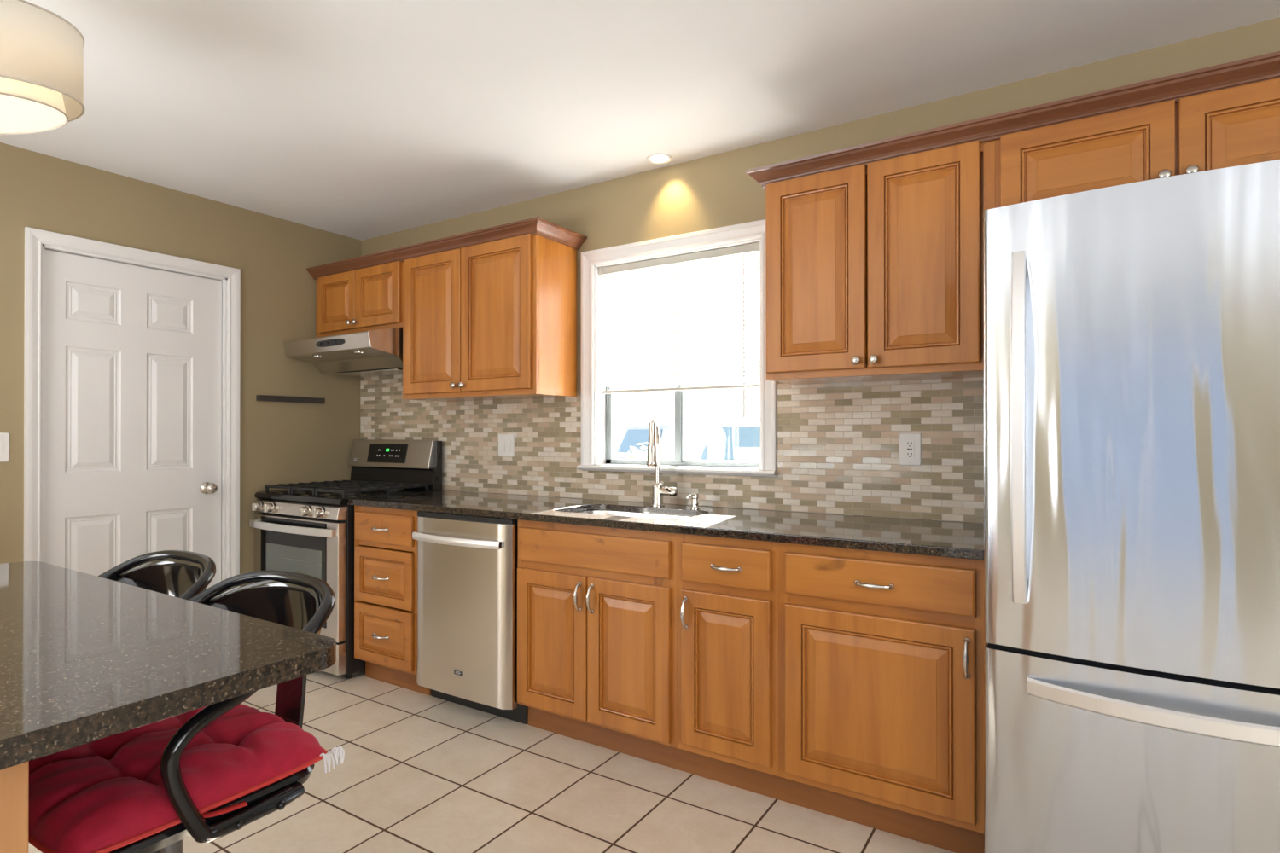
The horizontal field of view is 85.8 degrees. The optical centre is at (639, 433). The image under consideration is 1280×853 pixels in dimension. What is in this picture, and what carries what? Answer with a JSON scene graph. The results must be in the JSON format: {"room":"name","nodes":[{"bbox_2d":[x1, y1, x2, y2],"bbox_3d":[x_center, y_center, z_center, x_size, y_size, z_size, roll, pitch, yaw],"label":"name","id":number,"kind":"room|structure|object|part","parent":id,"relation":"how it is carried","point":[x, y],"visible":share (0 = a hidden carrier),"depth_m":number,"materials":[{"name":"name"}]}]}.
{"room":"kitchen","nodes":[
{"label":"kitchen","id":0,"kind":"room"},
{"bbox_2d":[0,142,361,587],"bbox_3d":[-3.457,-0.003,1.919,0.140,2.481,6.000,0,0,32],"label":"wall","id":1,"kind":"structure","parent":0,"point":[281,442],"depth_m":3.77,"materials":[{"name":"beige paint"}]},
{"bbox_2d":[0,432,9,461],"bbox_3d":[-2.728,0.061,2.922,0.010,0.124,0.082,0,0,32],"label":"light switch","id":2,"kind":"object","parent":1,"relation":"attached to","point":[4,437],"visible":1,"depth_m":2.94,"materials":[{"name":"white plastic"}]},
{"bbox_2d":[23,226,240,592],"bbox_3d":[-2.433,0.173,3.378,0.018,2.138,0.907,0,0,32],"label":"trim","id":3,"kind":"structure","parent":1,"relation":"attached to","point":[34,238],"depth_m":3.11,"materials":[{"name":"white paint"}]},
{"bbox_2d":[40,244,227,599],"bbox_3d":[-2.479,0.199,3.407,0.189,2.088,0.807,0,0,32],"label":"door","id":4,"kind":"structure","parent":1,"relation":"in","point":[135,354],"depth_m":3.36,"materials":[{"name":"white paint"}]},
{"bbox_3d":[-2.269,0.291,3.633,0.077,0.064,0.064,0,0,32],"label":"knob","id":5,"kind":"part","parent":4,"relation":"part of","materials":[{"name":"silver metal"}]},
{"bbox_2d":[256,395,325,403],"bbox_3d":[-2.029,-0.196,4.015,0.017,0.033,0.406,0,0,32],"label":"magnetic knife strip","id":6,"kind":"object","parent":1,"relation":"attached to","point":[258,398],"visible":1,"depth_m":4.00,"materials":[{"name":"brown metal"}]},
{"bbox_2d":[28,669,954,852],"bbox_3d":[-0.446,1.281,-0.004,7.280,0.100,6.280,0,0,32],"label":"floor","id":7,"kind":"structure","parent":0,"point":[419,772],"depth_m":2.34,"materials":[{"name":"beige tile"}]},
{"bbox_2d":[0,761,29,852],"bbox_3d":[-1.340,0.792,0.848,1.198,0.882,0.572,0,0,32],"label":"kitchen island","id":8,"kind":"object","parent":7,"relation":"on","point":[14,780],"visible":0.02,"depth_m":0.76,"materials":[{"name":"brown wood"}]},
{"bbox_2d":[0,561,336,770],"bbox_3d":[-1.260,0.336,0.986,1.297,0.031,0.990,0,0,32],"label":"island countertop","id":9,"kind":"structure","parent":8,"relation":"on","point":[84,658],"depth_m":1.00,"materials":[{"name":"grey stone"}]},
{"bbox_2d":[97,550,215,599],"bbox_3d":[-1.214,0.763,1.509,0.463,0.945,0.449,0,0,32],"label":"bar stool","id":10,"kind":"object","parent":7,"relation":"on","point":[182,574],"visible":0.24,"depth_m":1.72,"materials":[{"name":"black metal"}]},
{"bbox_2d":[107,570,335,852],"bbox_3d":[-0.825,0.762,1.249,0.463,0.945,0.449,0,0,32],"label":"bar stool","id":11,"kind":"object","parent":7,"relation":"on","point":[290,599],"visible":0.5,"depth_m":1.23,"materials":[{"name":"black metal"}]},
{"bbox_2d":[28,704,344,852],"bbox_3d":[-0.833,0.578,1.220,0.412,0.086,0.428,0,0,32],"label":"seat cushion","id":12,"kind":"object","parent":11,"relation":"on","point":[107,794],"visible":0.77,"depth_m":1.12,"materials":[{"name":"red fabric"}]},
{"bbox_3d":[-0.842,0.625,1.223,0.388,0.031,0.377,0,0,32],"label":"seat","id":13,"kind":"part","parent":11,"relation":"part of","materials":[{"name":"red fabric"}]},
{"bbox_2d":[249,439,442,679],"bbox_3d":[-1.654,0.641,3.863,0.782,1.206,0.720,0,0,32],"label":"gas range","id":14,"kind":"object","parent":7,"relation":"on","point":[304,528],"visible":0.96,"depth_m":3.64,"materials":[{"name":"silver metal"}]},
{"bbox_3d":[-2.098,0.402,3.762,0.058,0.057,0.041,0,0,32],"label":"knob","id":15,"kind":"part","parent":14,"relation":"part of","materials":[{"name":"silver metal"}]},
{"bbox_3d":[-1.997,0.402,3.698,0.058,0.057,0.041,0,0,32],"label":"knob","id":16,"kind":"part","parent":14,"relation":"part of","materials":[{"name":"silver metal"}]},
{"bbox_3d":[-1.807,0.401,3.628,0.778,0.068,0.058,0,0,32],"label":"control panel","id":17,"kind":"part","parent":14,"relation":"part of","materials":[{"name":"silver metal"}]},
{"bbox_3d":[-1.718,0.401,3.520,0.058,0.057,0.041,0,0,32],"label":"knob","id":18,"kind":"part","parent":14,"relation":"part of","materials":[{"name":"silver metal"}]},
{"bbox_2d":[249,500,365,674],"bbox_3d":[-1.655,0.777,3.863,0.773,0.875,0.720,0,0,32],"label":"oven","id":19,"kind":"object","parent":14,"relation":"in","point":[313,538],"depth_m":3.47,"materials":[{"name":"silver metal"}]},
{"bbox_3d":[-1.621,0.401,3.458,0.058,0.057,0.041,0,0,32],"label":"knob","id":20,"kind":"part","parent":14,"relation":"part of","materials":[{"name":"silver metal"}]},
{"bbox_3d":[-1.804,1.126,3.629,0.770,0.155,0.048,0,0,32],"label":"storage drawer","id":21,"kind":"part","parent":14,"relation":"part of","materials":[{"name":"silver metal"}]},
{"bbox_2d":[254,488,435,506],"bbox_3d":[-1.653,0.346,3.866,0.782,0.042,0.594,0,0,32],"label":"cooktop","id":22,"kind":"object","parent":14,"relation":"in","point":[289,497],"depth_m":3.65,"materials":[{"name":"black metal"}]},
{"bbox_3d":[-1.540,0.313,3.661,0.104,0.022,0.103,0,0,32],"label":"burner","id":23,"kind":"part","parent":14,"relation":"part of","materials":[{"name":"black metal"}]},
{"bbox_3d":[-1.502,0.122,4.142,0.740,0.166,0.057,0,0,32],"label":"panel","id":24,"kind":"part","parent":14,"relation":"part of","materials":[{"name":"silver metal"}]},
{"bbox_3d":[-1.390,0.314,3.897,0.104,0.022,0.103,0,0,32],"label":"burner","id":25,"kind":"part","parent":14,"relation":"part of","materials":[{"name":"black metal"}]},
{"bbox_2d":[354,505,430,695],"bbox_3d":[-1.088,0.801,3.562,0.483,0.884,0.654,0,0,32],"label":"base cabinet","id":26,"kind":"object","parent":7,"relation":"on","point":[385,548],"visible":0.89,"depth_m":3.31,"materials":[{"name":"brown wood"}]},
{"bbox_3d":[-1.261,0.462,3.307,0.118,0.018,0.036,0,0,32],"label":"handle","id":27,"kind":"part","parent":26,"relation":"part of","materials":[{"name":"grey metal"}]},
{"bbox_3d":[-1.257,0.977,3.303,0.118,0.018,0.036,0,0,32],"label":"handle","id":28,"kind":"part","parent":26,"relation":"part of","materials":[{"name":"grey metal"}]},
{"bbox_3d":[-1.257,0.697,3.304,0.118,0.018,0.036,0,0,32],"label":"handle","id":29,"kind":"part","parent":26,"relation":"part of","materials":[{"name":"grey metal"}]},
{"bbox_3d":[-1.240,0.977,3.324,0.428,0.270,0.019,0,0,32],"label":"drawer","id":30,"kind":"part","parent":26,"relation":"part of","materials":[{"name":"brown wood"}]},
{"bbox_3d":[-1.240,0.697,3.325,0.428,0.269,0.019,0,0,32],"label":"drawer","id":31,"kind":"part","parent":26,"relation":"part of","materials":[{"name":"brown wood"}]},
{"bbox_3d":[-1.240,0.461,3.326,0.428,0.142,0.019,0,0,32],"label":"drawer","id":32,"kind":"part","parent":26,"relation":"part of","materials":[{"name":"brown wood"}]},
{"bbox_3d":[-1.229,1.114,3.341,0.414,0.033,0.019,0,0,32],"label":"frame rail","id":33,"kind":"part","parent":26,"relation":"part of","materials":[{"name":"brown wood"}]},
{"bbox_3d":[-1.229,0.542,3.343,0.414,0.030,0.019,0,0,32],"label":"frame rail","id":34,"kind":"part","parent":26,"relation":"part of","materials":[{"name":"brown wood"}]},
{"bbox_3d":[-1.229,0.378,3.344,0.414,0.038,0.019,0,0,32],"label":"frame rail","id":35,"kind":"part","parent":26,"relation":"part of","materials":[{"name":"brown wood"}]},
{"bbox_2d":[412,511,528,724],"bbox_3d":[-0.640,0.800,3.242,0.605,0.884,0.677,0,0,32],"label":"dishwasher","id":36,"kind":"object","parent":7,"relation":"on","point":[467,566],"visible":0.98,"depth_m":2.97,"materials":[{"name":"silver metal"}]},
{"bbox_3d":[-0.811,0.465,2.982,0.535,0.032,0.054,0,0,32],"label":"handle","id":37,"kind":"part","parent":36,"relation":"part of","materials":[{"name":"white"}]},
{"bbox_3d":[-0.722,1.192,3.110,0.597,0.098,0.045,0,0,32],"label":"kick plate","id":38,"kind":"part","parent":36,"relation":"part of","materials":[{"name":"black metal"}]},
{"bbox_2d":[517,519,686,772],"bbox_3d":[-0.043,0.799,2.897,0.764,0.884,0.653,0,0,32],"label":"base cabinet","id":39,"kind":"object","parent":7,"relation":"on","point":[597,607],"visible":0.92,"depth_m":2.63,"materials":[{"name":"brown wood"}]},
{"bbox_3d":[-0.355,0.835,2.761,0.357,0.556,0.019,0,0,32],"label":"door","id":40,"kind":"part","parent":39,"relation":"part of","materials":[{"name":"brown wood"}]},
{"bbox_3d":[-0.243,0.635,2.658,0.019,0.118,0.035,0,0,32],"label":"handle","id":41,"kind":"part","parent":39,"relation":"part of","materials":[{"name":"grey metal"}]},
{"bbox_3d":[-0.193,0.635,2.626,0.019,0.118,0.035,0,0,32],"label":"handle","id":42,"kind":"part","parent":39,"relation":"part of","materials":[{"name":"grey metal"}]},
{"bbox_3d":[-0.196,0.457,2.661,0.720,0.136,0.019,0,0,32],"label":"false drawer","id":43,"kind":"part","parent":39,"relation":"part of","materials":[{"name":"brown wood"}]},
{"bbox_3d":[-0.185,1.111,2.677,0.711,0.033,0.019,0,0,32],"label":"frame rail","id":44,"kind":"part","parent":39,"relation":"part of","materials":[{"name":"brown wood"}]},
{"bbox_3d":[-0.185,0.539,2.679,0.711,0.042,0.019,0,0,32],"label":"frame rail","id":45,"kind":"part","parent":39,"relation":"part of","materials":[{"name":"brown wood"}]},
{"bbox_3d":[-0.185,0.376,2.679,0.711,0.038,0.019,0,0,32],"label":"frame rail","id":46,"kind":"part","parent":39,"relation":"part of","materials":[{"name":"brown wood"}]},
{"bbox_3d":[-0.046,0.834,2.564,0.365,0.558,0.019,0,0,32],"label":"door","id":47,"kind":"part","parent":39,"relation":"part of","materials":[{"name":"brown wood"}]},
{"bbox_2d":[677,534,785,802],"bbox_3d":[0.440,0.798,2.589,0.382,0.884,0.654,0,0,32],"label":"base cabinet","id":48,"kind":"object","parent":7,"relation":"on","point":[728,589],"visible":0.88,"depth_m":2.34,"materials":[{"name":"brown wood"}]},
{"bbox_3d":[0.152,0.632,2.406,0.019,0.118,0.035,0,0,32],"label":"handle","id":49,"kind":"part","parent":48,"relation":"part of","materials":[{"name":"grey metal"}]},
{"bbox_3d":[0.283,0.458,2.324,0.118,0.018,0.036,0,0,32],"label":"handle","id":50,"kind":"part","parent":48,"relation":"part of","materials":[{"name":"grey metal"}]},
{"bbox_3d":[0.289,0.455,2.352,0.332,0.136,0.019,0,0,32],"label":"drawer","id":51,"kind":"part","parent":48,"relation":"part of","materials":[{"name":"brown wood"}]},
{"bbox_3d":[0.288,0.825,2.352,0.335,0.547,0.019,0,0,32],"label":"door","id":52,"kind":"part","parent":48,"relation":"part of","materials":[{"name":"brown wood"}]},
{"bbox_3d":[0.301,1.110,2.367,0.323,0.033,0.019,0,0,32],"label":"frame rail","id":53,"kind":"part","parent":48,"relation":"part of","materials":[{"name":"brown wood"}]},
{"bbox_3d":[0.301,0.538,2.369,0.323,0.042,0.019,0,0,32],"label":"frame rail","id":54,"kind":"part","parent":48,"relation":"part of","materials":[{"name":"brown wood"}]},
{"bbox_3d":[0.301,0.375,2.370,0.323,0.038,0.019,0,0,32],"label":"frame rail","id":55,"kind":"part","parent":48,"relation":"part of","materials":[{"name":"brown wood"}]},
{"bbox_2d":[779,542,985,852],"bbox_3d":[0.859,0.797,2.322,0.611,0.884,0.654,0,0,32],"label":"base cabinet","id":56,"kind":"object","parent":7,"relation":"on","point":[881,654],"visible":0.89,"depth_m":2.07,"materials":[{"name":"brown wood"}]},
{"bbox_2d":[348,490,983,560],"bbox_3d":[-0.080,0.341,2.939,2.855,0.029,0.648,0,0,32],"label":"countertop","id":57,"kind":"structure","parent":56,"relation":"on","point":[951,539],"depth_m":2.53,"materials":[{"name":"brown stone"}]},
{"bbox_2d":[576,510,690,519],"bbox_3d":[-0.042,0.452,2.890,0.649,0.192,0.374,0,0,32],"label":"sink","id":58,"kind":"object","parent":57,"relation":"in","point":[593,512],"visible":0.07,"depth_m":3.08,"materials":[{"name":"silver metal"}]},
{"bbox_2d":[646,417,678,506],"bbox_3d":[0.067,0.130,2.999,0.131,0.395,0.216,0,0,32],"label":"faucet","id":59,"kind":"object","parent":57,"relation":"on","point":[654,445],"visible":1,"depth_m":3.04,"materials":[{"name":"silver metal"}]},
{"bbox_3d":[0.110,0.255,3.024,0.085,0.049,0.108,0,0,32],"label":"lever","id":60,"kind":"part","parent":59,"relation":"part of","materials":[{"name":"silver metal"}]},
{"bbox_2d":[686,493,699,509],"bbox_3d":[0.226,0.292,2.961,0.042,0.069,0.089,0,0,32],"label":"soap dispenser","id":61,"kind":"object","parent":57,"relation":"on","point":[695,497],"visible":1,"depth_m":2.97,"materials":[{"name":"silver metal"}]},
{"bbox_3d":[0.696,0.457,2.060,0.118,0.018,0.036,0,0,32],"label":"handle","id":62,"kind":"part","parent":56,"relation":"part of","materials":[{"name":"grey metal"}]},
{"bbox_3d":[0.708,0.452,2.086,0.560,0.133,0.019,0,0,32],"label":"drawer","id":63,"kind":"part","parent":56,"relation":"part of","materials":[{"name":"brown wood"}]},
{"bbox_3d":[0.707,0.826,2.085,0.559,0.547,0.019,0,0,32],"label":"door","id":64,"kind":"part","parent":56,"relation":"part of","materials":[{"name":"brown wood"}]},
{"bbox_3d":[0.720,0.537,2.103,0.550,0.042,0.019,0,0,32],"label":"frame rail","id":65,"kind":"part","parent":56,"relation":"part of","materials":[{"name":"brown wood"}]},
{"bbox_3d":[0.720,0.374,2.103,0.550,0.038,0.019,0,0,32],"label":"frame rail","id":66,"kind":"part","parent":56,"relation":"part of","materials":[{"name":"brown wood"}]},
{"bbox_3d":[0.720,1.109,2.100,0.550,0.033,0.019,0,0,32],"label":"frame rail","id":67,"kind":"part","parent":56,"relation":"part of","materials":[{"name":"brown wood"}]},
{"bbox_3d":[0.911,0.634,1.923,0.019,0.118,0.035,0,0,32],"label":"handle","id":68,"kind":"part","parent":56,"relation":"part of","materials":[{"name":"grey metal"}]},
{"bbox_2d":[983,159,1279,852],"bbox_3d":[1.417,0.331,1.826,0.844,1.812,0.858,0,0,32],"label":"refrigerator","id":69,"kind":"object","parent":7,"relation":"on","point":[1131,331],"visible":1,"depth_m":1.58,"materials":[{"name":"grey metal"}]},
{"bbox_3d":[0.931,-0.015,1.693,0.032,0.872,0.074,0,0,32],"label":"handle","id":70,"kind":"part","parent":69,"relation":"part of","materials":[{"name":"white metal"}]},
{"bbox_3d":[1.252,0.863,1.565,0.844,0.622,0.108,0,0,32],"label":"freezer drawer","id":71,"kind":"part","parent":69,"relation":"part of","materials":[{"name":"silver metal"}]},
{"bbox_3d":[1.211,0.623,1.501,0.644,0.042,0.091,0,0,32],"label":"handle","id":72,"kind":"part","parent":69,"relation":"part of","materials":[{"name":"white metal"}]},
{"bbox_2d":[0,0,1279,240],"bbox_3d":[-0.446,-1.301,0.005,7.280,0.100,6.280,0,0,32],"label":"ceiling","id":73,"kind":"structure","parent":0,"point":[358,119],"depth_m":2.39,"materials":[{"name":"white paint"}]},
{"bbox_2d":[0,0,84,134],"bbox_3d":[-1.627,-0.983,1.607,0.530,0.523,0.521,0,0,32],"label":"ceiling lamp","id":74,"kind":"object","parent":73,"relation":"attached to","point":[42,52],"visible":1,"depth_m":1.61,"materials":[{"name":"white fabric"}]},
{"bbox_2d":[0,94,65,133],"bbox_3d":[-1.609,-0.767,1.639,0.378,0.083,0.370,0,0,32],"label":"diffuser","id":75,"kind":"object","parent":74,"relation":"attached to","point":[19,113],"depth_m":1.70,"materials":[{"name":"beige"}]},
{"bbox_3d":[-1.618,-0.848,1.622,0.392,0.249,0.415,0,0,32],"label":"lamp shade","id":76,"kind":"part","parent":74,"relation":"part of","materials":[{"name":"white fabric"}]},
{"bbox_2d":[646,152,672,164],"bbox_3d":[0.087,-1.236,3.104,0.116,0.008,0.116,0,0,32],"label":"recessed light","id":77,"kind":"object","parent":73,"relation":"in","point":[658,158],"visible":1,"depth_m":3.10,"materials":[{"name":"white plastic"}]},
{"bbox_2d":[361,17,1279,477],"bbox_3d":[1.204,-0.001,2.590,7.280,2.481,0.140,0,0,32],"label":"wall","id":78,"kind":"structure","parent":0,"point":[714,191],"depth_m":3.01,"materials":[{"name":"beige paint"}]},
{"bbox_2d":[315,261,402,337],"bbox_3d":[-1.543,-0.758,4.035,0.793,0.375,0.358,0,0,32],"label":"upper cabinet","id":79,"kind":"object","parent":78,"relation":"attached to","point":[368,299],"visible":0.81,"depth_m":3.88,"materials":[{"name":"brown wood"}]},
{"bbox_3d":[-1.765,-0.761,4.011,0.353,0.332,0.019,0,0,32],"label":"door","id":80,"kind":"part","parent":79,"relation":"part of","materials":[{"name":"brown wood"}]},
{"bbox_2d":[283,327,402,378],"bbox_3d":[-1.591,-0.460,3.973,0.777,0.218,0.512,0,0,32],"label":"range hood","id":81,"kind":"object","parent":79,"relation":"attached to","point":[372,353],"visible":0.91,"depth_m":3.80,"materials":[{"name":"silver metal"}]},
{"bbox_3d":[-1.680,-0.489,3.733,0.250,0.036,0.011,0,0,32],"label":"control panel","id":82,"kind":"part","parent":81,"relation":"part of","materials":[{"name":"black"}]},
{"bbox_3d":[-1.653,-0.628,3.910,0.031,0.030,0.030,0,0,32],"label":"knob","id":83,"kind":"part","parent":79,"relation":"part of","materials":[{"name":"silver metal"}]},
{"bbox_3d":[-1.608,-0.628,3.882,0.031,0.030,0.030,0,0,32],"label":"knob","id":84,"kind":"part","parent":79,"relation":"part of","materials":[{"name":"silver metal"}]},
{"bbox_3d":[-1.607,-0.589,3.934,0.725,0.036,0.019,0,0,32],"label":"frame rail","id":85,"kind":"part","parent":79,"relation":"part of","materials":[{"name":"brown wood"}]},
{"bbox_3d":[-1.452,-0.762,3.812,0.379,0.332,0.019,0,0,32],"label":"door","id":86,"kind":"part","parent":79,"relation":"part of","materials":[{"name":"brown wood"}]},
{"bbox_2d":[402,233,576,401],"bbox_3d":[-0.811,-0.564,3.568,0.943,0.765,0.358,0,0,32],"label":"upper cabinet","id":87,"kind":"object","parent":78,"relation":"attached to","point":[496,320],"visible":0.96,"depth_m":3.38,"materials":[{"name":"brown wood"}]},
{"bbox_3d":[-1.077,-0.568,3.572,0.424,0.722,0.019,0,0,32],"label":"door","id":88,"kind":"part","parent":87,"relation":"part of","materials":[{"name":"brown wood"}]},
{"bbox_2d":[306,216,587,279],"bbox_3d":[-1.124,-0.951,3.769,1.804,0.058,0.376,0,0,32],"label":"crown molding","id":89,"kind":"structure","parent":87,"relation":"attached to","point":[538,226],"depth_m":3.44,"materials":[{"name":"brown wood"}]},
{"bbox_3d":[-0.934,-0.239,3.451,0.031,0.030,0.030,0,0,32],"label":"knob","id":90,"kind":"part","parent":87,"relation":"part of","materials":[{"name":"silver metal"}]},
{"bbox_3d":[-0.886,-0.239,3.420,0.031,0.030,0.030,0,0,32],"label":"knob","id":91,"kind":"part","parent":87,"relation":"part of","materials":[{"name":"silver metal"}]},
{"bbox_3d":[-0.875,-0.200,3.467,0.875,0.036,0.019,0,0,32],"label":"frame rail","id":92,"kind":"part","parent":87,"relation":"part of","materials":[{"name":"brown wood"}]},
{"bbox_3d":[-0.701,-0.569,3.333,0.456,0.722,0.019,0,0,32],"label":"door","id":93,"kind":"part","parent":87,"relation":"part of","materials":[{"name":"brown wood"}]},
{"bbox_2d":[360,374,983,523],"bbox_3d":[-0.241,-0.017,3.422,3.661,0.720,0.009,0,0,32],"label":"tile backsplash","id":94,"kind":"structure","parent":78,"relation":"attached to","point":[838,444],"depth_m":2.85,"materials":[{"name":"tile"}]},
{"bbox_2d":[498,433,514,457],"bbox_3d":[-0.724,0.066,3.718,0.118,0.124,0.010,0,0,32],"label":"light switch","id":95,"kind":"object","parent":94,"relation":"attached to","point":[506,441],"visible":1,"depth_m":3.71,"materials":[{"name":"white plastic"}]},
{"bbox_2d":[899,433,921,465],"bbox_3d":[1.022,0.062,2.606,0.080,0.124,0.009,0,0,32],"label":"wall outlet","id":96,"kind":"object","parent":94,"relation":"attached to","point":[910,444],"visible":1,"depth_m":2.60,"materials":[{"name":"white plastic"}]},
{"bbox_2d":[905,441,914,458],"bbox_3d":[1.021,0.062,2.604,0.033,0.066,0.003,0,0,32],"label":"receptacle","id":97,"kind":"object","parent":96,"relation":"attached to","point":[910,445],"depth_m":2.60,"materials":[{"name":"grey plastic"}]},
{"bbox_2d":[576,465,777,477],"bbox_3d":[0.134,0.172,3.163,1.033,0.025,0.041,0,0,32],"label":"trim","id":98,"kind":"structure","parent":78,"relation":"attached to","point":[616,468],"depth_m":3.11,"materials":[{"name":"white paint"}]},
{"bbox_2d":[593,238,761,470],"bbox_3d":[0.184,-0.340,3.241,0.893,0.997,0.140,0,0,32],"label":"window","id":99,"kind":"structure","parent":78,"relation":"in","point":[604,404],"depth_m":3.40,"materials":[{"name":"white paint"}]},
{"bbox_2d":[599,241,759,419],"bbox_3d":[0.167,-0.442,3.213,0.859,0.768,0.058,0,0,32],"label":"window blind","id":100,"kind":"object","parent":99,"relation":"attached to","point":[694,317],"visible":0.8,"depth_m":3.19,"materials":[{"name":"grey fabric"}]},
{"bbox_3d":[-0.116,-0.491,3.399,0.012,0.594,0.027,0,0,12],"label":"ladder cord","id":101,"kind":"part","parent":100,"relation":"part of","materials":[{"name":"white fabric"}]},
{"bbox_3d":[0.169,-0.806,3.219,0.857,0.036,0.040,0,0,32],"label":"head rail","id":102,"kind":"part","parent":100,"relation":"part of","materials":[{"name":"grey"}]},
{"bbox_3d":[0.169,-0.205,3.217,0.849,0.014,0.025,0,0,32],"label":"rail","id":103,"kind":"part","parent":100,"relation":"part of","materials":[{"name":"grey plastic"}]},
{"bbox_3d":[0.202,-0.336,3.269,0.869,0.981,0.052,0,0,32],"label":"frame","id":104,"kind":"part","parent":99,"relation":"part of","materials":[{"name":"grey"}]},
{"bbox_2d":[581,219,777,471],"bbox_3d":[0.141,-0.373,3.172,1.027,1.064,0.022,0,0,32],"label":"trim","id":105,"kind":"structure","parent":78,"relation":"attached to","point":[754,229],"depth_m":3.23,"materials":[{"name":"white paint"}]},
{"bbox_2d":[765,139,994,384],"bbox_3d":[0.869,-0.576,2.498,0.773,0.750,0.358,0,0,32],"label":"upper cabinet","id":106,"kind":"object","parent":78,"relation":"attached to","point":[874,272],"visible":0.87,"depth_m":2.36,"materials":[{"name":"brown wood"}]},
{"bbox_3d":[0.629,-0.579,2.486,0.362,0.708,0.019,0,0,32],"label":"door","id":107,"kind":"part","parent":106,"relation":"part of","materials":[{"name":"brown wood"}]},
{"bbox_3d":[0.748,-0.251,2.380,0.031,0.030,0.030,0,0,32],"label":"knob","id":108,"kind":"part","parent":106,"relation":"part of","materials":[{"name":"silver metal"}]},
{"bbox_3d":[0.798,-0.251,2.348,0.031,0.030,0.030,0,0,32],"label":"knob","id":109,"kind":"part","parent":106,"relation":"part of","materials":[{"name":"silver metal"}]},
{"bbox_3d":[0.805,-0.219,2.397,0.705,0.036,0.019,0,0,32],"label":"frame rail","id":110,"kind":"part","parent":106,"relation":"part of","materials":[{"name":"brown wood"}]},
{"bbox_3d":[0.936,-0.579,2.290,0.350,0.708,0.019,0,0,32],"label":"door","id":111,"kind":"part","parent":106,"relation":"part of","materials":[{"name":"brown wood"}]},
{"bbox_3d":[0.805,-0.926,2.399,0.705,0.050,0.019,0,0,32],"label":"frame rail","id":112,"kind":"part","parent":106,"relation":"part of","materials":[{"name":"brown wood"}]},
{"bbox_2d":[744,51,1279,189],"bbox_3d":[1.230,-0.957,2.270,1.744,0.058,0.376,0,0,32],"label":"crown molding","id":113,"kind":"structure","parent":106,"relation":"attached to","point":[1263,67],"depth_m":2.09,"materials":[{"name":"brown wood"}]},
{"bbox_2d":[994,77,1279,208],"bbox_3d":[1.579,-0.782,2.047,0.910,0.340,0.358,0,0,32],"label":"upper cabinet","id":114,"kind":"object","parent":78,"relation":"attached to","point":[1238,125],"visible":0.65,"depth_m":1.97,"materials":[{"name":"brown wood"}]},
{"bbox_3d":[1.317,-0.786,2.048,0.436,0.297,0.019,0,0,32],"label":"door","id":115,"kind":"part","parent":114,"relation":"part of","materials":[{"name":"brown wood"}]},
{"bbox_3d":[1.466,-0.720,1.924,0.031,0.030,0.030,0,0,32],"label":"knob","id":116,"kind":"part","parent":114,"relation":"part of","materials":[{"name":"silver metal"}]},
{"bbox_3d":[1.516,-0.720,1.892,0.031,0.030,0.030,0,0,32],"label":"knob","id":117,"kind":"part","parent":114,"relation":"part of","materials":[{"name":"silver metal"}]},
{"bbox_3d":[1.691,-0.787,1.810,0.436,0.297,0.019,0,0,32],"label":"door","id":118,"kind":"part","parent":114,"relation":"part of","materials":[{"name":"brown wood"}]},
{"label":"outside","id":119,"kind":"structure","parent":0,"visible":0},
{"bbox_3d":[9.001,1.576,21.343,60.000,0.100,39.840,0,0,32],"label":"ground","id":120,"kind":"structure","parent":119,"visible":0},
{"bbox_2d":[627,442,669,459],"bbox_3d":[0.101,0.751,5.168,0.613,1.439,0.624,0,0,32],"label":"leafy shrub","id":121,"kind":"object","parent":120,"relation":"on","point":[643,456],"visible":0.04,"depth_m":5.19,"materials":[{"name":"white plant"}]},
{"bbox_2d":[616,422,709,460],"bbox_3d":[1.739,0.653,13.545,4.560,1.690,1.820,0,0,-32],"label":"parked car","id":122,"kind":"object","parent":120,"relation":"on","point":[635,434],"visible":0.02,"depth_m":12.30,"materials":[{"name":"grey paint"}]},
{"bbox_2d":[688,417,760,462],"bbox_3d":[2.463,0.642,10.381,1.820,1.690,4.560,0,0,31],"label":"parked car","id":123,"kind":"object","parent":120,"relation":"on","point":[724,439],"visible":0.02,"depth_m":8.83,"materials":[{"name":"white paint"}]}
]}

